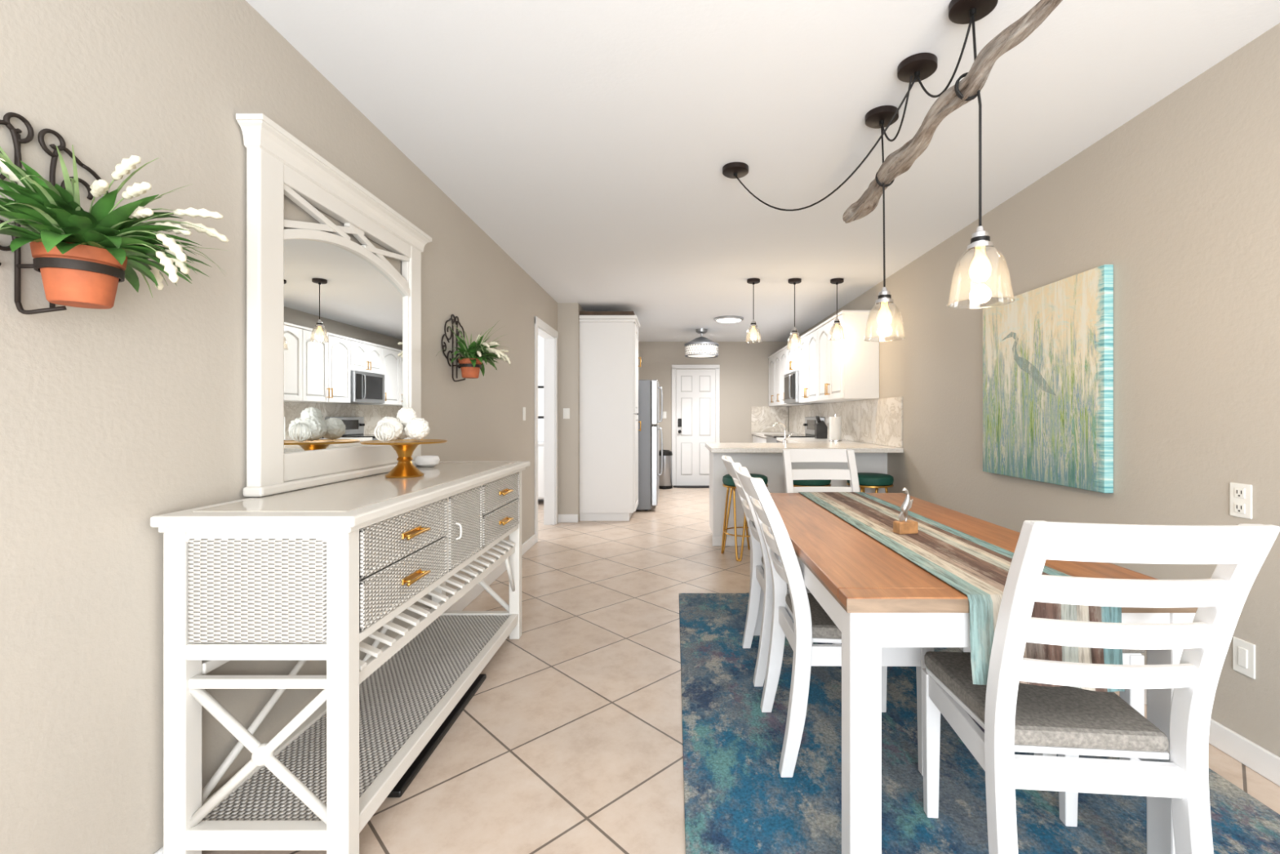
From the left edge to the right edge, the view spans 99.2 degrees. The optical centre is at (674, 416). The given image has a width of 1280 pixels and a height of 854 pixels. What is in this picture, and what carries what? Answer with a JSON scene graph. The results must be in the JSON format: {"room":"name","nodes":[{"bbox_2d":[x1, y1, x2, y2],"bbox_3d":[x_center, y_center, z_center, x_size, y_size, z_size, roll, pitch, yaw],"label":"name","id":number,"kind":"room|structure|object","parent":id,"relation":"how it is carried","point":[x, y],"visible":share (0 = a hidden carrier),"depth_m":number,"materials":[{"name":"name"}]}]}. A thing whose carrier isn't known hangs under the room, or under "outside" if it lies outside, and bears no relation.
{"room":"dining room","nodes":[
{"label":"dining room","id":0,"kind":"room"},
{"bbox_2d":[0,0,536,853],"bbox_3d":[-1.360,-0.040,1.710,0.120,2.440,6.820,0,0,0],"label":"wall","id":1,"kind":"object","parent":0,"point":[119,417],"visible":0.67,"depth_m":1.32,"materials":[{"name":"paint"}]},
{"bbox_2d":[0,111,229,314],"bbox_3d":[-1.125,-0.397,1.083,0.345,0.394,0.541,0,0,0],"label":"wall planter","id":2,"kind":"object","parent":1,"relation":"attached to","point":[82,257],"visible":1,"depth_m":1.06,"materials":[{"name":"ceramic"}]},
{"bbox_2d":[154,533,535,853],"bbox_3d":[-1.293,1.135,1.735,0.014,0.090,6.610,0,0,0],"label":"baseboard","id":3,"kind":"structure","parent":1,"relation":"attached to","point":[474,592],"depth_m":3.64,"materials":[{"name":"white wood"}]},
{"bbox_2d":[437,314,519,382],"bbox_3d":[-1.107,-0.397,3.201,0.382,0.394,0.527,0,0,0],"label":"wall planter","id":4,"kind":"object","parent":1,"relation":"attached to","point":[471,363],"visible":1,"depth_m":3.15,"materials":[{"name":"ceramic"}]},
{"bbox_2d":[523,407,525,420],"bbox_3d":[-1.295,-0.020,4.700,0.010,0.116,0.072,0,0,0],"label":"light switch","id":5,"kind":"object","parent":1,"relation":"attached to","point":[524,408],"visible":1,"depth_m":4.69,"materials":[{"name":"white plastic"}]},
{"bbox_2d":[537,335,543,500],"bbox_3d":[-2.460,-0.040,7.650,2.080,2.440,0.100,0,0,0],"label":"wall","id":6,"kind":"structure","parent":0,"point":[540,340],"depth_m":7.60,"materials":[{"name":"white paint"}]},
{"bbox_2d":[537,386,543,417],"bbox_3d":[-1.835,-0.195,7.585,0.430,0.450,0.029,0,0,0],"label":"picture frame","id":7,"kind":"object","parent":6,"relation":"attached to","point":[540,388],"visible":0.13,"depth_m":7.57,"materials":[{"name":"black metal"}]},
{"bbox_2d":[555,301,557,331],"bbox_3d":[-1.360,-0.040,5.990,0.120,2.440,0.120,0,0,0],"label":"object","id":8,"kind":"object","parent":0,"point":[556,303],"visible":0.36,"depth_m":5.99,"materials":[{"name":"paint"}]},
{"bbox_2d":[557,302,584,522],"bbox_3d":[-1.245,-0.040,7.625,0.350,2.440,3.150,0,0,0],"label":"wall","id":9,"kind":"structure","parent":0,"point":[568,313],"depth_m":6.05,"materials":[{"name":"paint"}]},
{"bbox_2d":[534,282,557,542],"bbox_3d":[-1.352,-0.040,5.525,0.136,2.440,0.950,0,0,0],"label":"door frame","id":10,"kind":"structure","parent":9,"relation":"attached to","point":[548,344],"depth_m":5.92,"materials":[{"name":"white wood"}]},
{"bbox_2d":[534,315,558,338],"bbox_3d":[-1.351,-0.887,5.525,0.138,0.085,0.950,0,0,0],"label":"trim","id":11,"kind":"structure","parent":9,"relation":"attached to","point":[544,331],"depth_m":5.53,"materials":[{"name":"white wood"}]},
{"bbox_2d":[563,408,569,418],"bbox_3d":[-1.200,-0.030,6.045,0.072,0.116,0.010,0,0,0],"label":"light switch","id":12,"kind":"object","parent":9,"relation":"attached to","point":[566,411],"visible":1,"depth_m":6.04,"materials":[{"name":"white plastic"}]},
{"bbox_2d":[557,514,577,522],"bbox_3d":[-1.185,1.135,6.043,0.229,0.090,0.014,0,0,0],"label":"baseboard","id":13,"kind":"structure","parent":9,"relation":"attached to","point":[561,517],"depth_m":6.04,"materials":[{"name":"white wood"}]},
{"bbox_2d":[638,342,789,451],"bbox_3d":[-0.830,-0.040,9.250,5.540,2.440,0.100,0,0,0],"label":"wall","id":14,"kind":"structure","parent":0,"point":[744,366],"depth_m":9.20,"materials":[{"name":"paint"}]},
{"bbox_2d":[662,411,666,418],"bbox_3d":[-0.170,-0.020,9.195,0.072,0.116,0.010,0,0,0],"label":"light switch","id":15,"kind":"object","parent":14,"relation":"attached to","point":[664,412],"visible":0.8,"depth_m":9.19,"materials":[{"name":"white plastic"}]},
{"bbox_2d":[671,368,675,485],"bbox_3d":[-0.009,0.180,9.190,0.072,2.000,0.020,0,0,0],"label":"door frame","id":16,"kind":"structure","parent":14,"relation":"attached to","point":[673,370],"depth_m":9.18,"materials":[{"name":"white wood"}]},
{"bbox_2d":[675,368,715,485],"bbox_3d":[0.360,0.190,9.182,0.660,1.960,0.025,0,0,0],"label":"door","id":17,"kind":"structure","parent":14,"relation":"attached to","point":[695,479],"depth_m":9.17,"materials":[{"name":"white wood"}]},
{"bbox_2d":[678,418,681,426],"bbox_3d":[0.090,0.110,9.158,0.060,0.140,0.025,0,0,0],"label":"keypad lock","id":18,"kind":"object","parent":17,"relation":"attached to","point":[679,420],"visible":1,"depth_m":9.14,"materials":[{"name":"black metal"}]},
{"bbox_2d":[681,398,691,435],"bbox_3d":[0.205,0.010,9.164,0.170,0.620,0.012,0,0,0],"label":"raised panel","id":19,"kind":"object","parent":17,"relation":"attached to","point":[686,402],"visible":1,"depth_m":9.16,"materials":[{"name":"white wood"}]},
{"bbox_2d":[681,443,691,474],"bbox_3d":[0.205,0.720,9.164,0.170,0.520,0.012,0,0,0],"label":"raised panel","id":20,"kind":"object","parent":17,"relation":"attached to","point":[686,447],"visible":1,"depth_m":9.16,"materials":[{"name":"white wood"}]},
{"bbox_2d":[681,376,691,391],"bbox_3d":[0.205,-0.545,9.164,0.170,0.250,0.012,0,0,0],"label":"raised panel","id":21,"kind":"object","parent":17,"relation":"attached to","point":[686,380],"visible":1,"depth_m":9.16,"materials":[{"name":"white wood"}]},
{"bbox_2d":[680,397,692,435],"bbox_3d":[0.205,0.010,9.169,0.194,0.644,0.003,0,0,0],"label":"panel recess","id":22,"kind":"object","parent":17,"relation":"attached to","point":[681,397],"visible":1,"depth_m":9.17,"materials":[{"name":"grey wood"}]},
{"bbox_2d":[680,442,692,475],"bbox_3d":[0.205,0.720,9.169,0.194,0.544,0.003,0,0,0],"label":"panel recess","id":23,"kind":"object","parent":17,"relation":"attached to","point":[681,442],"visible":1,"depth_m":9.17,"materials":[{"name":"grey wood"}]},
{"bbox_2d":[680,375,692,391],"bbox_3d":[0.205,-0.545,9.169,0.194,0.274,0.003,0,0,0],"label":"panel recess","id":24,"kind":"object","parent":17,"relation":"attached to","point":[681,375],"visible":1,"depth_m":9.17,"materials":[{"name":"grey wood"}]},
{"bbox_2d":[699,443,709,474],"bbox_3d":[0.515,0.720,9.164,0.170,0.520,0.012,0,0,0],"label":"raised panel","id":25,"kind":"object","parent":17,"relation":"attached to","point":[704,451],"visible":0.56,"depth_m":9.16,"materials":[{"name":"white wood"}]},
{"bbox_2d":[699,398,710,435],"bbox_3d":[0.515,0.010,9.164,0.170,0.620,0.012,0,0,0],"label":"raised panel","id":26,"kind":"object","parent":17,"relation":"attached to","point":[704,403],"visible":1,"depth_m":9.16,"materials":[{"name":"white wood"}]},
{"bbox_2d":[699,376,710,391],"bbox_3d":[0.515,-0.545,9.164,0.170,0.250,0.012,0,0,0],"label":"raised panel","id":27,"kind":"object","parent":17,"relation":"attached to","point":[704,381],"visible":1,"depth_m":9.16,"materials":[{"name":"white wood"}]},
{"bbox_2d":[699,397,711,435],"bbox_3d":[0.515,0.010,9.169,0.194,0.644,0.003,0,0,0],"label":"panel recess","id":28,"kind":"object","parent":17,"relation":"attached to","point":[700,397],"visible":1,"depth_m":9.17,"materials":[{"name":"grey wood"}]},
{"bbox_2d":[699,375,711,391],"bbox_3d":[0.515,-0.545,9.169,0.194,0.274,0.003,0,0,0],"label":"panel recess","id":29,"kind":"object","parent":17,"relation":"attached to","point":[700,375],"visible":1,"depth_m":9.17,"materials":[{"name":"grey wood"}]},
{"bbox_2d":[671,364,719,368],"bbox_3d":[0.360,-0.835,9.190,0.810,0.070,0.020,0,0,0],"label":"door frame","id":30,"kind":"structure","parent":14,"relation":"in","point":[677,366],"depth_m":9.18,"materials":[{"name":"white wood"}]},
{"bbox_2d":[715,368,719,442],"bbox_3d":[0.729,0.180,9.190,0.072,2.000,0.020,0,0,0],"label":"door frame","id":31,"kind":"structure","parent":14,"relation":"attached to","point":[717,370],"depth_m":9.18,"materials":[{"name":"white wood"}]},
{"bbox_2d":[751,406,787,431],"bbox_3d":[1.610,0.051,9.194,0.620,0.433,0.012,0,0,0],"label":"backsplash","id":32,"kind":"structure","parent":14,"relation":"attached to","point":[762,418],"depth_m":9.19,"materials":[{"name":"stone"}]},
{"bbox_2d":[202,485,1279,853],"bbox_3d":[-0.770,1.230,3.800,5.660,0.100,11.000,0,0,0],"label":"floor","id":33,"kind":"structure","parent":0,"point":[570,741],"depth_m":2.10,"materials":[{"name":"tile"}]},
{"bbox_2d":[150,461,529,853],"bbox_3d":[-1.034,0.712,2.147,0.501,0.937,1.635,0,0,0],"label":"console table","id":34,"kind":"object","parent":33,"relation":"on","point":[304,575],"visible":1,"depth_m":1.40,"materials":[{"name":"white wood"}]},
{"bbox_2d":[235,113,431,497],"bbox_3d":[-1.254,-0.325,2.165,0.079,1.134,1.122,0,0,0],"label":"framed mirror","id":35,"kind":"object","parent":34,"relation":"on","point":[334,328],"visible":0.91,"depth_m":1.94,"materials":[{"name":"white mirror"}]},
{"bbox_2d":[359,439,447,477],"bbox_3d":[-1.090,0.171,2.200,0.320,0.142,0.320,0,0,0],"label":"cake stand","id":36,"kind":"object","parent":34,"relation":"on","point":[404,448],"visible":1,"depth_m":2.17,"materials":[{"name":"gold metal"}]},
{"bbox_2d":[373,406,430,441],"bbox_3d":[-1.087,0.031,2.195,0.188,0.135,0.291,0,0,0],"label":"decorative balls","id":37,"kind":"object","parent":36,"relation":"on","point":[406,424],"visible":1,"depth_m":2.16,"materials":[{"name":"white"}]},
{"bbox_2d":[414,455,439,466],"bbox_3d":[-1.190,0.217,2.620,0.112,0.050,0.112,0,0,0],"label":"bowl","id":38,"kind":"object","parent":34,"relation":"on","point":[420,460],"visible":1,"depth_m":2.58,"materials":[{"name":"white ceramic"}]},
{"bbox_2d":[386,673,486,797],"bbox_3d":[-0.932,1.169,2.065,0.175,0.022,0.770,0,0,0],"label":"tray","id":39,"kind":"object","parent":33,"relation":"on","point":[402,785],"visible":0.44,"depth_m":1.94,"materials":[{"name":"black metal"}]},
{"bbox_2d":[537,441,543,498],"bbox_3d":[-1.900,0.765,7.395,0.840,0.830,0.390,0,0,0],"label":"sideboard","id":40,"kind":"object","parent":33,"relation":"on","point":[540,444],"visible":0.03,"depth_m":7.21,"materials":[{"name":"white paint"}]},
{"bbox_2d":[578,311,640,520],"bbox_3d":[-0.737,0.000,6.390,0.662,2.360,0.620,0,0,0],"label":"pantry cabinet","id":41,"kind":"object","parent":33,"relation":"on","point":[609,357],"visible":1,"depth_m":6.12,"materials":[{"name":"white wood"}]},
{"bbox_2d":[635,379,662,511],"bbox_3d":[-0.596,0.365,7.090,0.907,1.630,0.740,0,0,0],"label":"refrigerator","id":42,"kind":"object","parent":33,"relation":"on","point":[648,389],"visible":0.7,"depth_m":6.72,"materials":[{"name":"grey metal"}]},
{"bbox_2d":[658,449,672,488],"bbox_3d":[-0.164,0.865,8.925,0.259,0.630,0.273,0,0,41],"label":"trash can","id":43,"kind":"object","parent":33,"relation":"on","point":[665,479],"visible":0.88,"depth_m":8.82,"materials":[{"name":"silver metal"}]},
{"bbox_2d":[673,485,709,488],"bbox_3d":[0.320,1.174,9.040,0.680,0.012,0.260,0,0,0],"label":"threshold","id":44,"kind":"object","parent":33,"relation":"on","point":[677,486],"visible":0.75,"depth_m":8.97,"materials":[{"name":"grey metal"}]},
{"bbox_2d":[720,473,768,561],"bbox_3d":[0.600,0.842,4.620,0.384,0.688,0.384,0,0,-23],"label":"bar stool","id":45,"kind":"object","parent":33,"relation":"on","point":[727,480],"visible":0.49,"depth_m":4.54,"materials":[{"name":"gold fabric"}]},
{"bbox_2d":[764,417,824,442],"bbox_3d":[1.587,0.595,7.325,0.676,1.170,0.760,0,0,0],"label":"stove","id":46,"kind":"object","parent":33,"relation":"on","point":[810,422],"visible":0.24,"depth_m":7.27,"materials":[{"name":"silver metal"}]},
{"bbox_2d":[764,434,814,438],"bbox_3d":[1.565,0.268,7.325,0.590,0.025,0.760,0,0,0],"label":"cooktop","id":47,"kind":"object","parent":46,"relation":"in","point":[768,436],"depth_m":7.16,"materials":[{"name":"black glass"}]},
{"bbox_2d":[705,442,903,546],"bbox_3d":[1.125,0.725,5.060,1.629,0.910,0.920,0,0,0],"label":"kitchen island","id":48,"kind":"object","parent":33,"relation":"on","point":[766,459],"depth_m":4.95,"materials":[{"name":"white paint"}]},
{"bbox_2d":[772,422,794,443],"bbox_3d":[1.079,0.163,5.394,0.244,0.213,0.050,0,0,-17],"label":"kitchen faucet","id":49,"kind":"object","parent":48,"relation":"on","point":[784,441],"visible":0.99,"depth_m":5.38,"materials":[{"name":"silver metal"}]},
{"bbox_2d":[705,442,903,453],"bbox_3d":[1.125,0.290,5.060,1.629,0.040,0.920,0,0,0],"label":"countertop","id":50,"kind":"structure","parent":48,"relation":"on","point":[713,447],"depth_m":4.77,"materials":[{"name":"stone"}]},
{"bbox_2d":[751,431,858,442],"bbox_3d":[1.613,0.725,7.360,0.653,0.910,3.660,0,0,0],"label":"base cabinet","id":51,"kind":"object","parent":33,"relation":"on","point":[757,437],"visible":0.06,"depth_m":6.73,"materials":[{"name":"white"}]},
{"bbox_2d":[751,431,800,437],"bbox_3d":[1.613,0.290,8.455,0.627,0.040,1.470,0,0,0],"label":"countertop","id":52,"kind":"structure","parent":51,"relation":"on","point":[757,433],"depth_m":8.68,"materials":[{"name":"stone"}]},
{"bbox_2d":[776,437,858,442],"bbox_3d":[1.613,0.290,6.230,0.627,0.040,1.400,0,0,0],"label":"countertop","id":53,"kind":"structure","parent":51,"relation":"on","point":[789,439],"depth_m":6.05,"materials":[{"name":"stone"}]},
{"bbox_2d":[814,415,827,438],"bbox_3d":[1.765,0.133,6.550,0.130,0.272,0.100,0,0,0],"label":"knife block","id":54,"kind":"object","parent":53,"relation":"on","point":[820,428],"visible":1,"depth_m":6.50,"materials":[{"name":"black"}]},
{"bbox_2d":[828,413,842,441],"bbox_3d":[1.740,0.122,5.880,0.150,0.293,0.150,0,0,0],"label":"paper towel holder","id":55,"kind":"object","parent":53,"relation":"on","point":[835,422],"visible":1,"depth_m":5.83,"materials":[{"name":"white paper"}]},
{"bbox_2d":[792,480,831,486],"bbox_3d":[1.150,0.842,4.680,0.384,0.688,0.384,0,0,-23],"label":"bar stool","id":56,"kind":"object","parent":33,"relation":"on","point":[796,482],"visible":0.13,"depth_m":4.51,"materials":[{"name":"teal fabric"}]},
{"bbox_2d":[846,472,893,493],"bbox_3d":[1.680,0.842,4.680,0.384,0.688,0.384,0,0,-23],"label":"bar stool","id":57,"kind":"object","parent":33,"relation":"on","point":[869,480],"visible":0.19,"depth_m":4.53,"materials":[{"name":"teal fabric"}]},
{"bbox_2d":[679,592,1279,853],"bbox_3d":[0.905,1.175,2.175,1.750,0.011,2.850,0,0,0],"label":"area rug","id":58,"kind":"object","parent":33,"relation":"on","point":[737,800],"visible":0.48,"depth_m":1.72,"materials":[{"name":"blue carpet"}]},
{"bbox_2d":[721,455,840,686],"bbox_3d":[0.535,0.684,2.560,0.620,0.968,0.427,0,0,0],"label":"dining chair","id":59,"kind":"object","parent":58,"relation":"on","point":[761,572],"visible":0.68,"depth_m":2.43,"materials":[{"name":"white wood"}]},
{"bbox_2d":[782,448,859,644],"bbox_3d":[0.870,0.684,3.030,0.427,0.968,0.620,0,0,0],"label":"dining chair","id":60,"kind":"object","parent":58,"relation":"on","point":[789,455],"visible":0.38,"depth_m":3.25,"materials":[{"name":"white wood"}]},
{"bbox_2d":[734,466,933,777],"bbox_3d":[0.535,0.684,1.970,0.620,0.968,0.427,0,0,0],"label":"dining chair","id":61,"kind":"object","parent":58,"relation":"on","point":[811,623],"visible":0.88,"depth_m":1.77,"materials":[{"name":"white wood"}]},
{"bbox_2d":[785,592,841,638],"bbox_3d":[0.640,0.715,1.970,0.410,0.042,0.420,0,0,0],"label":"seat cushion","id":62,"kind":"object","parent":61,"relation":"on","point":[823,626],"depth_m":1.83,"materials":[{"name":"grey fabric"}]},
{"bbox_2d":[750,493,1197,853],"bbox_3d":[0.825,0.794,2.120,0.851,0.748,1.720,0,0,0],"label":"dining table","id":63,"kind":"object","parent":58,"relation":"on","point":[877,597],"visible":0.4,"depth_m":1.30,"materials":[{"name":"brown wood"}]},
{"bbox_2d":[798,492,1124,691],"bbox_3d":[0.855,0.522,2.110,0.350,0.215,1.757,0,0,0],"label":"table runner","id":64,"kind":"object","parent":63,"relation":"on","point":[978,568],"visible":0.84,"depth_m":1.46,"materials":[{"name":"fabric"}]},
{"bbox_2d":[893,487,918,534],"bbox_3d":[0.820,0.334,1.930,0.076,0.161,0.040,0,0,-14],"label":"bird figurine","id":65,"kind":"object","parent":64,"relation":"on","point":[902,526],"visible":1,"depth_m":1.92,"materials":[{"name":"silver wood"}]},
{"bbox_2d":[959,647,1146,760],"bbox_3d":[1.315,0.936,2.220,0.330,0.463,1.040,0,0,0],"label":"dining chair","id":66,"kind":"object","parent":58,"relation":"on","point":[1135,698],"visible":0.09,"depth_m":1.71,"materials":[{"name":"white wood"}]},
{"bbox_2d":[1122,648,1146,653],"bbox_3d":[1.315,0.725,2.220,0.330,0.040,1.040,0,0,0],"label":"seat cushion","id":67,"kind":"object","parent":66,"relation":"on","point":[1124,651],"depth_m":1.70,"materials":[{"name":"grey fabric"}]},
{"bbox_2d":[921,520,1279,853],"bbox_3d":[0.917,0.684,1.295,0.427,0.968,0.620,0,0,5],"label":"dining chair","id":68,"kind":"object","parent":58,"relation":"on","point":[1068,722],"visible":1,"depth_m":1.14,"materials":[{"name":"white wood"}]},
{"bbox_2d":[924,651,1168,751],"bbox_3d":[0.926,0.715,1.400,0.420,0.042,0.410,0,0,5],"label":"seat cushion","id":69,"kind":"object","parent":68,"relation":"on","point":[1064,718],"depth_m":1.27,"materials":[{"name":"grey fabric"}]},
{"bbox_2d":[245,0,1279,342],"bbox_3d":[-0.770,-1.310,3.800,5.660,0.100,11.000,0,0,0],"label":"ceiling","id":70,"kind":"structure","parent":0,"point":[591,141],"depth_m":2.30,"materials":[{"name":"white paint"}]},
{"bbox_2d":[684,328,719,358],"bbox_3d":[0.395,-1.062,7.900,0.500,0.394,0.500,0,0,0],"label":"drum ceiling light","id":71,"kind":"object","parent":70,"relation":"hanging from","point":[701,347],"visible":1,"depth_m":7.74,"materials":[{"name":"silver metal"}]},
{"bbox_2d":[686,343,716,357],"bbox_3d":[0.395,-0.948,7.900,0.430,0.145,0.430,0,0,0],"label":"diffuser","id":72,"kind":"object","parent":71,"relation":"attached to","point":[693,350],"depth_m":7.72,"materials":[{"name":"white glass"}]},
{"bbox_2d":[714,315,743,323],"bbox_3d":[0.700,-1.242,7.000,0.380,0.035,0.380,0,0,0],"label":"ceiling light flush","id":73,"kind":"object","parent":70,"relation":"attached to","point":[727,319],"depth_m":6.90,"materials":[{"name":"white glass"}]},
{"bbox_2d":[745,278,761,342],"bbox_3d":[0.730,-0.973,5.020,0.150,0.572,0.150,0,0,0],"label":"pendant light","id":74,"kind":"object","parent":70,"relation":"hanging from","point":[750,281],"visible":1,"depth_m":5.00,"materials":[{"name":"brown metal"}]},
{"bbox_2d":[749,319,757,327],"bbox_3d":[0.730,-0.857,5.020,0.072,0.066,0.072,0,0,0],"label":"socket","id":75,"kind":"object","parent":74,"relation":"attached to","point":[753,323],"depth_m":5.00,"materials":[{"name":"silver metal"}]},
{"bbox_2d":[786,278,803,350],"bbox_3d":[1.110,-0.938,5.020,0.150,0.642,0.150,0,0,0],"label":"pendant light","id":76,"kind":"object","parent":70,"relation":"hanging from","point":[794,340],"visible":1,"depth_m":5.00,"materials":[{"name":"brown metal"}]},
{"bbox_2d":[791,327,798,334],"bbox_3d":[1.110,-0.787,5.020,0.072,0.066,0.072,0,0,0],"label":"socket","id":77,"kind":"object","parent":76,"relation":"attached to","point":[794,331],"depth_m":5.00,"materials":[{"name":"silver metal"}]},
{"bbox_2d":[828,278,845,340],"bbox_3d":[1.500,-0.983,5.020,0.150,0.552,0.150,0,0,0],"label":"pendant light","id":78,"kind":"object","parent":70,"relation":"hanging from","point":[834,281],"visible":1,"depth_m":5.00,"materials":[{"name":"brown metal"}]},
{"bbox_2d":[832,317,840,325],"bbox_3d":[1.500,-0.877,5.020,0.072,0.066,0.072,0,0,0],"label":"socket","id":79,"kind":"object","parent":78,"relation":"attached to","point":[837,322],"depth_m":5.00,"materials":[{"name":"silver metal"}]},
{"bbox_2d":[722,0,1062,342],"bbox_3d":[0.834,-0.788,2.118,0.575,0.943,1.729,0,0,-24],"label":"pendant light","id":80,"kind":"object","parent":70,"relation":"hanging from","point":[918,67],"visible":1,"depth_m":1.76,"materials":[{"name":"brown wood"}]},
{"bbox_2d":[875,287,893,305],"bbox_3d":[0.865,-0.497,2.240,0.072,0.066,0.072,0,0,0],"label":"socket","id":81,"kind":"object","parent":80,"relation":"attached to","point":[884,296],"depth_m":2.22,"materials":[{"name":"silver metal"}]},
{"bbox_2d":[966,226,994,253],"bbox_3d":[0.905,-0.527,1.610,0.072,0.066,0.072,0,0,0],"label":"socket","id":82,"kind":"object","parent":80,"relation":"attached to","point":[980,242],"depth_m":1.59,"materials":[{"name":"silver metal"}]},
{"bbox_2d":[789,22,1279,756],"bbox_3d":[2.000,-0.040,3.800,0.120,2.440,11.000,0,0,0],"label":"wall","id":83,"kind":"structure","parent":0,"point":[1182,198],"depth_m":2.17,"materials":[{"name":"paint"}]},
{"bbox_2d":[768,310,879,406],"bbox_3d":[1.748,-0.584,7.160,0.383,0.833,4.060,0,0,0],"label":"upper cabinet","id":84,"kind":"object","parent":83,"relation":"attached to","point":[833,370],"visible":0.93,"depth_m":5.47,"materials":[{"name":"white wood"}]},
{"bbox_2d":[784,370,800,403],"bbox_3d":[1.720,-0.383,7.330,0.435,0.405,0.720,0,0,0],"label":"microwave","id":85,"kind":"object","parent":84,"relation":"attached to","point":[792,379],"visible":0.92,"depth_m":7.13,"materials":[{"name":"silver metal"}]},
{"bbox_2d":[788,396,902,447],"bbox_3d":[1.934,0.051,6.905,0.012,0.433,4.570,0,0,0],"label":"backsplash","id":86,"kind":"structure","parent":83,"relation":"attached to","point":[879,421],"depth_m":5.58,"materials":[{"name":"stone"}]},
{"bbox_2d":[982,264,1113,493],"bbox_3d":[1.917,-0.165,2.875,0.041,1.010,0.950,0,0,0],"label":"painting","id":87,"kind":"object","parent":83,"relation":"attached to","point":[1048,352],"visible":0.99,"depth_m":2.73,"materials":[{"name":"paint"}]},
{"bbox_2d":[1144,688,1279,786],"bbox_3d":[1.933,1.135,1.685,0.014,0.090,6.510,0,0,0],"label":"baseboard","id":88,"kind":"structure","parent":83,"relation":"attached to","point":[1260,760],"depth_m":1.83,"materials":[{"name":"white"}]},
{"bbox_2d":[1230,482,1252,519],"bbox_3d":[1.935,0.288,1.860,0.010,0.116,0.072,0,0,0],"label":"wall outlet","id":89,"kind":"object","parent":83,"relation":"attached to","point":[1241,494],"visible":1,"depth_m":1.85,"materials":[{"name":"white plastic"}]},
{"bbox_2d":[1234,487,1244,497],"bbox_3d":[1.933,0.262,1.860,0.004,0.034,0.034,0,0,0],"label":"receptacle","id":90,"kind":"object","parent":89,"relation":"attached to","point":[1239,492],"depth_m":1.86,"materials":[{"name":"white plastic"}]},
{"bbox_2d":[1234,502,1244,513],"bbox_3d":[1.933,0.314,1.860,0.004,0.034,0.034,0,0,0],"label":"receptacle","id":91,"kind":"object","parent":89,"relation":"attached to","point":[1239,507],"depth_m":1.86,"materials":[{"name":"white plastic"}]},
{"bbox_2d":[1232,635,1255,679],"bbox_3d":[1.935,0.820,1.850,0.010,0.116,0.072,0,0,0],"label":"light switch","id":92,"kind":"object","parent":83,"relation":"attached to","point":[1243,651],"visible":1,"depth_m":1.84,"materials":[{"name":"white plastic"}]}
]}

